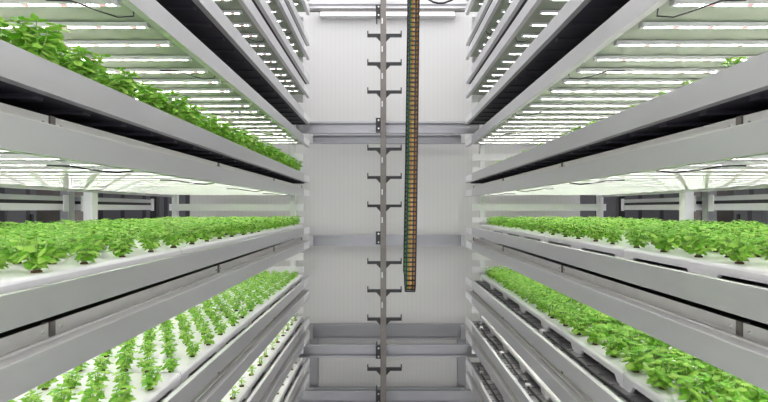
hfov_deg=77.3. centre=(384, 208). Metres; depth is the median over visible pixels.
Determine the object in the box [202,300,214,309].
basil plant
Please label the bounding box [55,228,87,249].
basil plant
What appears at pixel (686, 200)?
post
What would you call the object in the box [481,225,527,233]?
tray
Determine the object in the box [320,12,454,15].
diffuser
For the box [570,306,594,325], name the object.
basil plant
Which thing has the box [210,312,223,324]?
basil plant
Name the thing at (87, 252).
basil plant
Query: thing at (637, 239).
basil plant
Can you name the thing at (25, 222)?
basil plant
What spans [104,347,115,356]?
basil plant
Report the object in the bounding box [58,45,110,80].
basil plant
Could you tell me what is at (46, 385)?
basil plant
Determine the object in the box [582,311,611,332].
basil plant
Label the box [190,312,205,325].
basil plant
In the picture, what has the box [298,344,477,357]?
crossbeam
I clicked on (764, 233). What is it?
basil plant
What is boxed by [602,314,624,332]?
basil plant
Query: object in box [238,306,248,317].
basil plant
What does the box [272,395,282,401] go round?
tray
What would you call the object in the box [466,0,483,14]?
shelf
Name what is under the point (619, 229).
basil plant
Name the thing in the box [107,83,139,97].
basil plant
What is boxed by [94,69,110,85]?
basil plant
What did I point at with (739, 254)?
basil plant
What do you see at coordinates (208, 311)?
basil plant
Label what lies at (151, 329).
basil plant
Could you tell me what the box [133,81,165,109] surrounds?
basil plant
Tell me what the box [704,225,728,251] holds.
basil plant
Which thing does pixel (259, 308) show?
tray
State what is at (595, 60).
shelf
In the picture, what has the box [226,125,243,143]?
basil plant
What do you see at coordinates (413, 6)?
carrier
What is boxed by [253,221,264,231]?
basil plant
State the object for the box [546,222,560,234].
basil plant
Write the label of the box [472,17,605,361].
frame
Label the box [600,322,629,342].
basil plant
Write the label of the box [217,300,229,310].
basil plant
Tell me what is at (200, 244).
tray
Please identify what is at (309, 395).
crossbeam
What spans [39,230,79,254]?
basil plant
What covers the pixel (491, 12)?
shelf
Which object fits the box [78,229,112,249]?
basil plant
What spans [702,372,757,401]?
basil plant
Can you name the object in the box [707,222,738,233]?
basil plant
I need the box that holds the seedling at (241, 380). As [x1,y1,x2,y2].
[238,377,245,386]
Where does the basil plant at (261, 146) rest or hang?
on the tray
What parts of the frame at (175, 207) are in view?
cross rail, cross rail, cross rail, cross rail, cross rail, cross rail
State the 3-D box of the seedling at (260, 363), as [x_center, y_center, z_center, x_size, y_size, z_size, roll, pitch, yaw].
[-0.926,1.130,3.577,0.063,0.073,0.062,0,0,-45]
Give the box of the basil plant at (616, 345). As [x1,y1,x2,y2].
[597,334,628,357]
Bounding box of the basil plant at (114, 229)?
[108,225,141,239]
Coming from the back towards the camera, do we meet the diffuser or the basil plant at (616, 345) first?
the diffuser
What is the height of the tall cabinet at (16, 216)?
2.800 m
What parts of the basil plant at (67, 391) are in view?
stem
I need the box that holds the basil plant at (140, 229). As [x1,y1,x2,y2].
[133,225,163,242]
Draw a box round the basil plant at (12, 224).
[0,221,22,231]
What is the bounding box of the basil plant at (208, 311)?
[203,305,219,318]
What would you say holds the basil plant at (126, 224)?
on the tray at (200, 244)
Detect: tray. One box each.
[0,248,180,293]
[12,373,180,401]
[65,319,248,383]
[105,235,248,253]
[137,229,282,238]
[171,291,282,325]
[221,387,248,401]
[225,275,302,296]
[233,343,282,396]
[261,225,302,230]
[272,316,302,349]
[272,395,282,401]
[276,358,302,401]
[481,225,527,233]
[481,275,520,298]
[481,316,506,349]
[505,229,625,241]
[505,291,578,328]
[505,343,547,396]
[544,235,677,257]
[544,319,699,387]
[544,387,560,401]
[623,248,767,283]
[623,373,765,401]
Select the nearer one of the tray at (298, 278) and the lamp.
the tray at (298, 278)
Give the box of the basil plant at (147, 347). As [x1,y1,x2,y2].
[137,341,156,355]
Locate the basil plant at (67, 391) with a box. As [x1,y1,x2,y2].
[47,383,78,401]
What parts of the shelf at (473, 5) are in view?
reflector panel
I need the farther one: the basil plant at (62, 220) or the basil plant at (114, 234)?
the basil plant at (62, 220)
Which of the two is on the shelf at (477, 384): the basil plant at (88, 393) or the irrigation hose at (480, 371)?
the irrigation hose at (480, 371)
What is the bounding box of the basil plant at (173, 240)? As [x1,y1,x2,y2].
[159,224,187,247]
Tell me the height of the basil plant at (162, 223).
0.100 m
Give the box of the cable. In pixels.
[429,0,452,3]
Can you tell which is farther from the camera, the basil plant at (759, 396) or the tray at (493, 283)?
the tray at (493, 283)
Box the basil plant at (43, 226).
[27,222,60,231]
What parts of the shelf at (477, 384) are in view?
panel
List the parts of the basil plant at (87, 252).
stem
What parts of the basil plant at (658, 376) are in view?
stem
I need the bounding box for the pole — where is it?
[367,0,401,401]
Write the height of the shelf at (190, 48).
0.340 m
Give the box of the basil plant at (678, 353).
[664,345,702,368]
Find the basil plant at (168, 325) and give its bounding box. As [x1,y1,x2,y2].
[157,319,175,334]
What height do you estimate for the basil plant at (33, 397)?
0.076 m
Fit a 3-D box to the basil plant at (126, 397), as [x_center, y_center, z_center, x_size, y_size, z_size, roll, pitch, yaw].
[-0.928,0.672,1.700,0.089,0.092,0.088,0,0,-41]
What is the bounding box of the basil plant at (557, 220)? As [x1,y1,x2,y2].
[550,220,563,232]
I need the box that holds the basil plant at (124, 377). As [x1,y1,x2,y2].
[111,370,132,389]
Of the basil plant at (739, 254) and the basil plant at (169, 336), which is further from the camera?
the basil plant at (169, 336)
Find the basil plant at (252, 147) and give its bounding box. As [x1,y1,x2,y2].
[247,135,259,151]
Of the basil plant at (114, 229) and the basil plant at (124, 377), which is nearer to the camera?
the basil plant at (124, 377)
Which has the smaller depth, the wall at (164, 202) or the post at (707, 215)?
the post at (707, 215)
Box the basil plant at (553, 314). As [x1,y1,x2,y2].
[540,299,563,318]
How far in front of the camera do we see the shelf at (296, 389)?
4.71 m
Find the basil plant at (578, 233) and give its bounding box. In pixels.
[567,222,587,238]
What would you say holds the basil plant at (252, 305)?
on the tray at (259, 308)
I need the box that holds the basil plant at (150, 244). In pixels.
[138,229,163,251]
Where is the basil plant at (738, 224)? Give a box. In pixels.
[732,224,759,231]
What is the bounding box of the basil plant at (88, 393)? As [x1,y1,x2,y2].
[77,382,107,401]
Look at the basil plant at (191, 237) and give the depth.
2.31 m
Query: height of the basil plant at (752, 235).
0.096 m
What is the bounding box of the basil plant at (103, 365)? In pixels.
[93,353,113,371]
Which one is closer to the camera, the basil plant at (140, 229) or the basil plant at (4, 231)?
the basil plant at (4, 231)
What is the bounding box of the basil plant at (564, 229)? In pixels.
[557,220,572,236]
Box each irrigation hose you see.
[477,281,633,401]
[477,323,542,401]
[477,365,499,401]
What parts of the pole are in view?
hook arm, hook arm, hook arm, hook arm, hook arm, hook arm, hook arm, hook arm, hook arm, hook arm, hook arm, hook arm, hook arm, hook arm, hook arm, hook arm, hook arm, hook arm, hook arm, hook arm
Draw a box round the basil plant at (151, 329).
[145,326,156,334]
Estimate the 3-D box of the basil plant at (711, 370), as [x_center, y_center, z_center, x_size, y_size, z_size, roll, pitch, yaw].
[1.324,0.648,1.907,0.150,0.143,0.156,0,0,-20]
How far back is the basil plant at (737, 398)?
1.51 m
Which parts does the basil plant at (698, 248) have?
stem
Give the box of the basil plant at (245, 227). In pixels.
[237,221,250,234]
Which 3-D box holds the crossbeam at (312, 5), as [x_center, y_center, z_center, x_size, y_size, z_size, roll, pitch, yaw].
[0.028,-2.287,5.402,2.163,0.067,0.055,0,0,0]
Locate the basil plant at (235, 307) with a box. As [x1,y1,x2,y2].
[230,297,242,310]
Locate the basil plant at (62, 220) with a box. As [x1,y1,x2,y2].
[50,219,75,225]
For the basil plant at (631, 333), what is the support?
on the tray at (579, 343)
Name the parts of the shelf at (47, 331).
reflector panel, recessed rail, panel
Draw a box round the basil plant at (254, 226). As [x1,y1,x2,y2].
[245,220,260,232]
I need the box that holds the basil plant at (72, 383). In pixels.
[59,370,82,388]
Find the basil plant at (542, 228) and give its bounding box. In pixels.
[534,220,548,232]
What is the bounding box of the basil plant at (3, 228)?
[0,226,21,239]
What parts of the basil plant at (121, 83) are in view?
stem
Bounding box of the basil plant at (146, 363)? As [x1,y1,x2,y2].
[136,354,158,372]
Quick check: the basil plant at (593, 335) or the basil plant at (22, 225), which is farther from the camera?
the basil plant at (593, 335)
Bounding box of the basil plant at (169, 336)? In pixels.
[159,331,175,343]
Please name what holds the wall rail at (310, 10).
attached to the wall at (338, 71)
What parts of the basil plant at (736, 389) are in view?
stem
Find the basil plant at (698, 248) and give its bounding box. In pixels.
[679,226,717,257]
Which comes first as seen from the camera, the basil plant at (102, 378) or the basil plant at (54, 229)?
the basil plant at (102, 378)
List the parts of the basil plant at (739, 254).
stem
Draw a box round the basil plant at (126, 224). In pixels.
[118,223,138,239]
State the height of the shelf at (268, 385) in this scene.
0.242 m
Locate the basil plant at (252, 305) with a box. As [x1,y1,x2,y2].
[246,298,255,310]
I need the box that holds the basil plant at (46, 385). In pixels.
[37,378,59,389]
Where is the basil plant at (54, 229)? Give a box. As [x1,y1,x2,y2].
[38,228,67,236]
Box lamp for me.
[319,12,455,18]
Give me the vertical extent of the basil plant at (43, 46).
0.135 m
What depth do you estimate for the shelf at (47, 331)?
1.49 m
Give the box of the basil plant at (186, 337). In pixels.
[178,329,194,344]
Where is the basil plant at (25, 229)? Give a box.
[21,227,44,237]
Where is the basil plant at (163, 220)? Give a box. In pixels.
[156,220,173,227]
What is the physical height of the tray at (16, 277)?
0.070 m
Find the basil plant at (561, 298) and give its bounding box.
[548,294,566,308]
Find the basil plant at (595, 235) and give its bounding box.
[584,222,609,241]
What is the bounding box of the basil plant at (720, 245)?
[713,233,745,257]
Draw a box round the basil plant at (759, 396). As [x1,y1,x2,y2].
[744,384,767,401]
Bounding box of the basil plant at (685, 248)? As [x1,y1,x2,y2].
[669,225,709,251]
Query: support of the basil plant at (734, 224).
on the tray at (617, 249)
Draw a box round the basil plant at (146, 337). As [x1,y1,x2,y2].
[141,330,157,344]
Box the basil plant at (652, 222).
[638,221,667,236]
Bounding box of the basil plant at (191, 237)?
[181,224,202,243]
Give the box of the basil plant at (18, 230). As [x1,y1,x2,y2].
[2,229,37,239]
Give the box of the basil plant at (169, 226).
[157,226,175,242]
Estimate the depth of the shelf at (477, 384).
4.71 m
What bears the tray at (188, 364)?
on the shelf at (214, 378)
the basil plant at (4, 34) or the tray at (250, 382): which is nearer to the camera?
the basil plant at (4, 34)
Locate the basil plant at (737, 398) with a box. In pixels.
[714,392,753,401]
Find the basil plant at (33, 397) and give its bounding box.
[18,390,44,401]
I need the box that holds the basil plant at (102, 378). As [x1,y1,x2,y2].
[85,367,110,389]
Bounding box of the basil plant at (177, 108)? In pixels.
[159,90,191,118]
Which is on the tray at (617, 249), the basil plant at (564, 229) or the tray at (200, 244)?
the basil plant at (564, 229)
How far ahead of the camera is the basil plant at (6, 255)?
1.29 m
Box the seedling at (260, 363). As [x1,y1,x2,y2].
[257,356,262,365]
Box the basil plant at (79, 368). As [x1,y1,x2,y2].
[72,361,89,371]
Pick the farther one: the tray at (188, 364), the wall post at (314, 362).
the wall post at (314, 362)
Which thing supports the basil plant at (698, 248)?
on the tray at (713, 264)
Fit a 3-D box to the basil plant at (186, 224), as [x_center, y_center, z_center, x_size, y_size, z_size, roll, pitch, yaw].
[-1.043,0.124,2.534,0.123,0.097,0.104,0,0,-34]
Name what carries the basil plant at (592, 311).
on the tray at (579, 343)
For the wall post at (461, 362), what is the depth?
6.08 m
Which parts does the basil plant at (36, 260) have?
stem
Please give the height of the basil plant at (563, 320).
0.125 m
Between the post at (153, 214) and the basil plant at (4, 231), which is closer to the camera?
the basil plant at (4, 231)
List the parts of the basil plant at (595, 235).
stem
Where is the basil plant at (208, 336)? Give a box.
[199,329,214,345]
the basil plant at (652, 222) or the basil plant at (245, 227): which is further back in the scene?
the basil plant at (245, 227)
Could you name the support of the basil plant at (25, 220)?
on the tray at (200, 244)
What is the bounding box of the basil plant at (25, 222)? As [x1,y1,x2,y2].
[17,222,40,229]
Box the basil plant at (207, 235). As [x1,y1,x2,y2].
[197,225,215,241]
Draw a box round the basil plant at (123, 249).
[104,234,137,256]
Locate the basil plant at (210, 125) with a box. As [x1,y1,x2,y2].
[196,114,219,133]
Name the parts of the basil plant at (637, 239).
stem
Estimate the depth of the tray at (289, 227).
4.63 m
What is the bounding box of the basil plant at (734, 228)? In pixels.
[715,226,747,234]
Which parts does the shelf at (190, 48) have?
panel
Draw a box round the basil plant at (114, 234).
[106,229,135,248]
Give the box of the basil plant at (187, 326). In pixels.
[178,319,191,334]
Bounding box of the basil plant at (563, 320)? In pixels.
[552,305,579,325]
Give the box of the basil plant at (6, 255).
[0,239,18,268]
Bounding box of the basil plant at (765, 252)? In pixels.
[753,238,767,259]
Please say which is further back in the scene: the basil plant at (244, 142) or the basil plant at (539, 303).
the basil plant at (539, 303)
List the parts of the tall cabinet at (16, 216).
door, handle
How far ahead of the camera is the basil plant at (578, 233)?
2.74 m
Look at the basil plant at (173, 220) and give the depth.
3.35 m
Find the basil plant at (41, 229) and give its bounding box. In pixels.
[29,229,62,242]
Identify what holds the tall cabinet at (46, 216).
on the floor
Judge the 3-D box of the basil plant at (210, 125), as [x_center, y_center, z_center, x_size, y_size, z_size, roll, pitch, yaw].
[-0.938,-0.444,2.532,0.130,0.123,0.111,0,0,-41]
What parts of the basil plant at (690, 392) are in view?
stem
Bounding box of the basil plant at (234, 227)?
[224,219,241,236]
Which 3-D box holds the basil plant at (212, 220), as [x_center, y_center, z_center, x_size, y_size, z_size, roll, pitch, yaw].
[-1.045,0.119,2.943,0.129,0.107,0.120,0,0,3]
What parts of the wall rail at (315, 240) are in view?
plate, plate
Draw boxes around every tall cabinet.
[0,188,35,226]
[36,190,82,222]
[694,190,733,224]
[734,188,767,224]
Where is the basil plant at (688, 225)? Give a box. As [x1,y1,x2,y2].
[664,223,691,236]
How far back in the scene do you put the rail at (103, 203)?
4.77 m
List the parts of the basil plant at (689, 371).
stem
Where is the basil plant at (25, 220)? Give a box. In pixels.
[18,220,42,227]
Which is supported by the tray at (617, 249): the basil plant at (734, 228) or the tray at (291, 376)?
the basil plant at (734, 228)
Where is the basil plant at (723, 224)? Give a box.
[700,221,724,228]
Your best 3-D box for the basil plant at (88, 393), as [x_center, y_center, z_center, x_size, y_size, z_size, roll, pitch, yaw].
[-1.039,0.669,1.706,0.096,0.098,0.097,0,0,-36]
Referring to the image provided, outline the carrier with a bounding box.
[403,0,419,291]
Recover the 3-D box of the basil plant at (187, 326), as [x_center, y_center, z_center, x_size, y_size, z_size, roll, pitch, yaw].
[-1.144,0.674,2.746,0.078,0.088,0.091,0,0,-24]
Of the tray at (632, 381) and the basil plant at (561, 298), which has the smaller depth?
the tray at (632, 381)
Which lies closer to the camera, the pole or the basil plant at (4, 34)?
the basil plant at (4, 34)
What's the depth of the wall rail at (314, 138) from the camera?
6.04 m
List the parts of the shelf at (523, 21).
panel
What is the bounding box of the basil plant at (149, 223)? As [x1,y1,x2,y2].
[137,222,157,236]
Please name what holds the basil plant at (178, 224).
on the tray at (200, 244)
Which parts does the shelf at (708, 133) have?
recessed rail, rail, reflector panel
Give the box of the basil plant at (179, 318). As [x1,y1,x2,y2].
[175,313,190,324]
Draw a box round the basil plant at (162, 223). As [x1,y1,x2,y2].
[154,223,178,241]
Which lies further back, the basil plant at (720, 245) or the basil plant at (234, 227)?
the basil plant at (234, 227)
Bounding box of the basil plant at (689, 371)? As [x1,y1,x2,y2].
[667,354,707,385]
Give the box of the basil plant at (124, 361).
[114,350,138,371]
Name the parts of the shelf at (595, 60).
panel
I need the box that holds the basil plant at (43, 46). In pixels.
[7,13,68,61]
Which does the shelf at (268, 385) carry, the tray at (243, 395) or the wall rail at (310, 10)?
the tray at (243, 395)
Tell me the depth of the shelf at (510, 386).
3.84 m
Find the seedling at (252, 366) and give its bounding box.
[247,365,256,375]
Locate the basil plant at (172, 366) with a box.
[162,354,180,372]
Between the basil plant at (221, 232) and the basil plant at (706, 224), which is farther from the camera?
the basil plant at (221, 232)
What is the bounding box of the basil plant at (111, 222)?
[100,220,121,229]
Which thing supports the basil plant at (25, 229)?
on the tray at (200, 244)
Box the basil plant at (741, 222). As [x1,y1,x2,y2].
[731,219,757,226]
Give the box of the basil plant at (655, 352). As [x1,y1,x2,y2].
[638,345,678,367]
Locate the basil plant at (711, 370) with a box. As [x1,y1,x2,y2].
[695,363,732,381]
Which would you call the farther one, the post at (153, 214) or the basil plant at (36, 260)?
the post at (153, 214)
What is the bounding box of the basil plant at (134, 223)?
[122,221,139,225]
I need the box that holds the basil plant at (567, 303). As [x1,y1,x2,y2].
[562,302,576,313]
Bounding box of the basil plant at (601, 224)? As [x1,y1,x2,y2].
[586,222,607,236]
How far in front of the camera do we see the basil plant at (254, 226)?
3.37 m
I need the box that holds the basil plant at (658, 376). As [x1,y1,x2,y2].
[643,358,677,390]
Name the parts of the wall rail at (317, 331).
plate, plate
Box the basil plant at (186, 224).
[176,223,199,239]
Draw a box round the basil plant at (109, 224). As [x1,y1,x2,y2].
[96,223,118,241]
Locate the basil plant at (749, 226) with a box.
[738,224,767,237]
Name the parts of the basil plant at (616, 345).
stem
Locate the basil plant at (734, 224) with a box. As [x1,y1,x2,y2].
[727,223,748,231]
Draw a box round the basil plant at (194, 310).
[188,305,203,316]
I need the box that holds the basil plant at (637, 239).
[625,226,649,247]
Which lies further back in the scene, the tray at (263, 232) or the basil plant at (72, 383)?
the tray at (263, 232)
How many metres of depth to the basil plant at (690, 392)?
1.69 m
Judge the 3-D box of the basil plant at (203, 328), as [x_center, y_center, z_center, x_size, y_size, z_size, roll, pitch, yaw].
[-1.038,0.675,2.746,0.090,0.085,0.092,0,0,-9]
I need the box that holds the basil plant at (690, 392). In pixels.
[669,375,726,401]
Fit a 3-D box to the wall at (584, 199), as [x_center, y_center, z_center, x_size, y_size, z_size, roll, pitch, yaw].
[4.270,-0.500,6.950,3.460,6.200,0.100,0,0,0]
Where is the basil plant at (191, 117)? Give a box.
[181,103,207,126]
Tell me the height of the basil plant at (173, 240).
0.107 m
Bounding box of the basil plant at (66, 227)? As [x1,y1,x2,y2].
[55,226,71,233]
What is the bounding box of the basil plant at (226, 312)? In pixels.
[222,305,231,317]
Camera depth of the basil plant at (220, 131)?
2.72 m
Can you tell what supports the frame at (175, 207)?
on the floor
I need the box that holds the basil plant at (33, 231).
[15,231,43,251]
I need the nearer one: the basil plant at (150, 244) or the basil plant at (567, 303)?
the basil plant at (150, 244)
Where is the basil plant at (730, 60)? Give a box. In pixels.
[720,56,746,66]
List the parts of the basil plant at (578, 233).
stem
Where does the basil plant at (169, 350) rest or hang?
on the tray at (188, 364)
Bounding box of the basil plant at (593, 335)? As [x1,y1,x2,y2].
[580,325,607,344]
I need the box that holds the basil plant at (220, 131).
[214,119,230,138]
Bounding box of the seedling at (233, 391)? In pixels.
[229,385,239,399]
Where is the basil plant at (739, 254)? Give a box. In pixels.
[717,233,765,263]
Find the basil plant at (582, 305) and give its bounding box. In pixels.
[577,302,588,313]
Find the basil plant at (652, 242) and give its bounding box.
[644,227,674,244]
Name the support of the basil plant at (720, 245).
on the tray at (713, 264)
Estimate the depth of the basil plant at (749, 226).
2.11 m
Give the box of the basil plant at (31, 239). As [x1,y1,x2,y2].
[0,235,37,263]
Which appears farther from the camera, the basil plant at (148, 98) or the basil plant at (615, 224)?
the basil plant at (615, 224)
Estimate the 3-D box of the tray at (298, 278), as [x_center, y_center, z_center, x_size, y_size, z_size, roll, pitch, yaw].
[-1.596,0.751,4.703,1.408,0.070,1.034,0,0,0]
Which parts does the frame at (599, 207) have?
cross rail, cross rail, cross rail, cross rail, cross rail, cross rail, cross rail, cross rail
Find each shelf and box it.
[0,0,309,147]
[0,39,309,196]
[0,226,309,401]
[157,276,309,401]
[213,0,309,97]
[242,317,309,401]
[266,0,309,59]
[283,358,309,401]
[293,0,309,14]
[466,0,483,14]
[466,0,511,59]
[466,0,568,97]
[466,0,767,147]
[466,51,767,196]
[466,226,767,391]
[466,276,652,401]
[466,317,552,401]
[466,358,503,401]
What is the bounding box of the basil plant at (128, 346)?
[117,339,137,356]
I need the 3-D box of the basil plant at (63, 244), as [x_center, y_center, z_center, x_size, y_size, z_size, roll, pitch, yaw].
[-1.037,0.129,1.495,0.099,0.087,0.113,0,0,-40]
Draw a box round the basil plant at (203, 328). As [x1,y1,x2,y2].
[196,319,209,334]
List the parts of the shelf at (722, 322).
panel, recessed rail, reflector panel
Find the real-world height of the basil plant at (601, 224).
0.097 m
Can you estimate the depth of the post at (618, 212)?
5.57 m
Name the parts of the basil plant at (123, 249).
stem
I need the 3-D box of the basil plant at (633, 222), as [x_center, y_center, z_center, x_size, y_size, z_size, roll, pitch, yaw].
[1.527,0.121,2.954,0.119,0.102,0.104,0,0,9]
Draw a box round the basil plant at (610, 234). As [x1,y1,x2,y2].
[601,226,624,243]
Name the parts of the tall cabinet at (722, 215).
door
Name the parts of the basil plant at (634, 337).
stem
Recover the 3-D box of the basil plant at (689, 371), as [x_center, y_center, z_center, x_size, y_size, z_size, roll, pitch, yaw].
[1.203,0.651,1.916,0.133,0.135,0.176,0,0,11]
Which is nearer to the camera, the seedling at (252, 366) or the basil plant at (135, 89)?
the basil plant at (135, 89)
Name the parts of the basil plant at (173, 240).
stem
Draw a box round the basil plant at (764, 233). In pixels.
[755,229,767,237]
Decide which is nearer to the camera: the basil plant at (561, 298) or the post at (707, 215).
the basil plant at (561, 298)
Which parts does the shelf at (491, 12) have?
panel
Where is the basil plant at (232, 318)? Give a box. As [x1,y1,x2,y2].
[227,311,239,325]
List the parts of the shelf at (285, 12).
panel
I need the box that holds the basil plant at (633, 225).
[623,224,646,237]
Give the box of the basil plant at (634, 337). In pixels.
[620,328,654,352]
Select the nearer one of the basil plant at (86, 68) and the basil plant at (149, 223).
the basil plant at (86, 68)
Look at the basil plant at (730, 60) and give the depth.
1.49 m
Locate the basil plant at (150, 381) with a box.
[141,365,164,390]
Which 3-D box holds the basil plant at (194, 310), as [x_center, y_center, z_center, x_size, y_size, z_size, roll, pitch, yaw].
[-1.250,0.670,3.151,0.095,0.096,0.102,0,0,37]
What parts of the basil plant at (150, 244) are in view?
stem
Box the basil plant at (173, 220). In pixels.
[169,217,183,222]
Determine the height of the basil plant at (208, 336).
0.084 m
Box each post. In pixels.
[60,191,74,223]
[83,192,97,221]
[150,196,158,218]
[309,340,318,386]
[457,337,465,388]
[615,196,624,218]
[679,192,693,223]
[702,191,716,222]
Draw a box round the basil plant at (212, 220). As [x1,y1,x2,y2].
[205,220,220,231]
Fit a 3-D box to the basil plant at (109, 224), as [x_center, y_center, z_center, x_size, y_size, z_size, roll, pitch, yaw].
[-1.349,0.120,2.329,0.132,0.106,0.123,0,0,-37]
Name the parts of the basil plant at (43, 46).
stem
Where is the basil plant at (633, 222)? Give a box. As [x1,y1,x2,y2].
[622,220,642,225]
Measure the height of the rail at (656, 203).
0.135 m
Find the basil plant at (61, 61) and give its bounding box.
[47,45,74,67]
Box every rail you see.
[0,194,68,210]
[75,196,153,210]
[309,134,464,143]
[309,235,464,245]
[309,324,464,339]
[310,10,464,11]
[621,196,701,210]
[708,194,767,210]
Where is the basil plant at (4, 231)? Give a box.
[0,230,25,250]
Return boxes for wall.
[98,193,189,221]
[190,0,579,388]
[580,193,676,221]
[677,193,678,220]
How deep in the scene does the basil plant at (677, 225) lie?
2.12 m
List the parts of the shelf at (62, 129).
reflector panel, rail, recessed rail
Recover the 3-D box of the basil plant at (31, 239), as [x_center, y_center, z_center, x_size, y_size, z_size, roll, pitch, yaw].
[-1.147,0.127,1.495,0.119,0.091,0.110,0,0,7]
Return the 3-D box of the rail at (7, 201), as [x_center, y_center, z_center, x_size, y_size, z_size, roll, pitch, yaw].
[-2.656,-0.048,2.390,0.068,0.135,3.180,0,0,0]
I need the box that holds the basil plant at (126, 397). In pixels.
[109,385,136,401]
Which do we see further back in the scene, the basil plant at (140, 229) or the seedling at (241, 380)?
the seedling at (241, 380)
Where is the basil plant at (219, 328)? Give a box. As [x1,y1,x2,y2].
[213,321,229,334]
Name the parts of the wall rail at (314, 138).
plate, plate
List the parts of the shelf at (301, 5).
reflector panel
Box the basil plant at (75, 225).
[67,223,96,232]
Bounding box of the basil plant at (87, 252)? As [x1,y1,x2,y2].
[65,233,101,263]
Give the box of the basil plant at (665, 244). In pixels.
[645,227,685,251]
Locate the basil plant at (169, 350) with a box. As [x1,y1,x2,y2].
[160,340,177,356]
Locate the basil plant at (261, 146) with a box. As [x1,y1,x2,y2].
[255,140,266,154]
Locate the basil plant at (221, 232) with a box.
[208,221,229,238]
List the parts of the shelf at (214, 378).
recessed rail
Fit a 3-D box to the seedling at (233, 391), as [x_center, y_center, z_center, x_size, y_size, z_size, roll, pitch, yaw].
[-0.929,1.129,2.947,0.077,0.076,0.059,0,0,-16]
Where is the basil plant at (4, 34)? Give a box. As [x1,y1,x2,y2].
[0,16,33,45]
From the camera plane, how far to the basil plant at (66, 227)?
2.31 m
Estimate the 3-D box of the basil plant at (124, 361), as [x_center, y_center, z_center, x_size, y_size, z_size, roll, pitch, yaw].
[-1.153,0.670,2.126,0.101,0.096,0.086,0,0,7]
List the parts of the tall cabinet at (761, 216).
handle, door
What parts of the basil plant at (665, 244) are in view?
stem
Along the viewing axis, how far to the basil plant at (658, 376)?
1.90 m
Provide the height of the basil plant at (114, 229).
0.104 m
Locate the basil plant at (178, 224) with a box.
[173,221,194,227]
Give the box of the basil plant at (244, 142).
[234,129,253,147]
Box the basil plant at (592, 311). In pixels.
[586,306,605,322]
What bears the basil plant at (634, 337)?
on the tray at (579, 343)
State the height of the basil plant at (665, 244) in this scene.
0.102 m
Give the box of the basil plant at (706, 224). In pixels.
[698,224,722,247]
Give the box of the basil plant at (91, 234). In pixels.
[75,227,108,255]
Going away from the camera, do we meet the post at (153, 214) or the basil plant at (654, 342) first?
the basil plant at (654, 342)
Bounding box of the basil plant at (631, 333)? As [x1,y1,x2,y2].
[625,326,647,342]
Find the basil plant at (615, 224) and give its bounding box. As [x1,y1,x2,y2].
[608,223,624,234]
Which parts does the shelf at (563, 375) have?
recessed rail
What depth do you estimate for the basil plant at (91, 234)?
1.70 m
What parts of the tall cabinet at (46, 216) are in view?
door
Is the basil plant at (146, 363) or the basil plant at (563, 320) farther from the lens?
the basil plant at (563, 320)
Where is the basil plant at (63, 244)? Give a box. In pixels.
[33,237,70,263]
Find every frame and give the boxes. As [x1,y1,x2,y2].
[169,17,302,353]
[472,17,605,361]
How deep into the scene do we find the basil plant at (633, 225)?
2.33 m
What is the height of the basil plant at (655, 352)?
0.117 m
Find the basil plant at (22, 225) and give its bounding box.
[11,225,31,239]
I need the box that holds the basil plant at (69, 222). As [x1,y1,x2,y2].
[58,221,80,229]
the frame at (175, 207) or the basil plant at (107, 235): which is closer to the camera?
the basil plant at (107, 235)
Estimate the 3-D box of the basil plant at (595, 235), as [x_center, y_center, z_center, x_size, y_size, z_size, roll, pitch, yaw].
[1.115,0.119,2.530,0.131,0.106,0.100,0,0,6]
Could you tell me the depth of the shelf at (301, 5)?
5.11 m
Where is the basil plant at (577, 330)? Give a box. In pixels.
[566,314,591,334]
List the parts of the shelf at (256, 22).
panel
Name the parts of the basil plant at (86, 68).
stem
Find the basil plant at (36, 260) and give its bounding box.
[7,233,67,272]
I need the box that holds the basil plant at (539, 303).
[534,296,551,311]
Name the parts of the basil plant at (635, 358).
stem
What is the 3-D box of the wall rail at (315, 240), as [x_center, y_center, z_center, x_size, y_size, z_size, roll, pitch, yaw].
[0.025,0.394,6.021,1.950,0.138,0.055,0,0,0]
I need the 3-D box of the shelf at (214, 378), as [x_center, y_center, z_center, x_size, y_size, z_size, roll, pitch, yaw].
[-1.588,0.855,2.490,1.524,0.242,5.580,0,0,0]
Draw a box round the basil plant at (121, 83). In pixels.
[100,67,140,96]
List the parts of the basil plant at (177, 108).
stem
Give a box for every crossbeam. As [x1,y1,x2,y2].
[296,122,478,133]
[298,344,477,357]
[300,389,475,401]
[308,2,467,9]
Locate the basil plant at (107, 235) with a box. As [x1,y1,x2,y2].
[87,227,112,245]
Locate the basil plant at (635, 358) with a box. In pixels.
[619,339,653,372]
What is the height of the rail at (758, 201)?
0.135 m
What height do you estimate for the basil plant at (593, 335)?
0.104 m
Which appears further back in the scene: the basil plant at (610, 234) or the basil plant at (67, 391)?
the basil plant at (610, 234)
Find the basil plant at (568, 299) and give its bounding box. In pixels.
[564,295,581,308]
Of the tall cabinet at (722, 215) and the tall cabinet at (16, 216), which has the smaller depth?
the tall cabinet at (16, 216)
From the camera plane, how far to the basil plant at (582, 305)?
3.14 m
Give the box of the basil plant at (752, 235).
[736,231,767,256]
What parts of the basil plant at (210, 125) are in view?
stem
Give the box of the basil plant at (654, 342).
[645,334,669,357]
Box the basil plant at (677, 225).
[664,225,688,247]
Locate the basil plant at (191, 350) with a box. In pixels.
[185,341,201,356]
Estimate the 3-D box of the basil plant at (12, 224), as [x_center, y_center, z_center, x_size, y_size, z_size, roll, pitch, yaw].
[-1.976,0.119,2.532,0.113,0.106,0.143,0,0,-43]
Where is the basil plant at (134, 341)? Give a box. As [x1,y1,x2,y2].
[126,336,138,343]
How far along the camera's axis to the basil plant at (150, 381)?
1.90 m
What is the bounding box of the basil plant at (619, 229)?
[608,225,623,239]
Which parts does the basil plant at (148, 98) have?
stem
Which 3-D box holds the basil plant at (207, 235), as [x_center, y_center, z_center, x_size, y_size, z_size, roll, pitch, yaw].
[-0.942,0.127,2.529,0.097,0.090,0.114,0,0,-4]
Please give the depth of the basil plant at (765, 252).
1.50 m
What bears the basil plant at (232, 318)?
on the tray at (188, 364)
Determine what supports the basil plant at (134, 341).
on the tray at (188, 364)

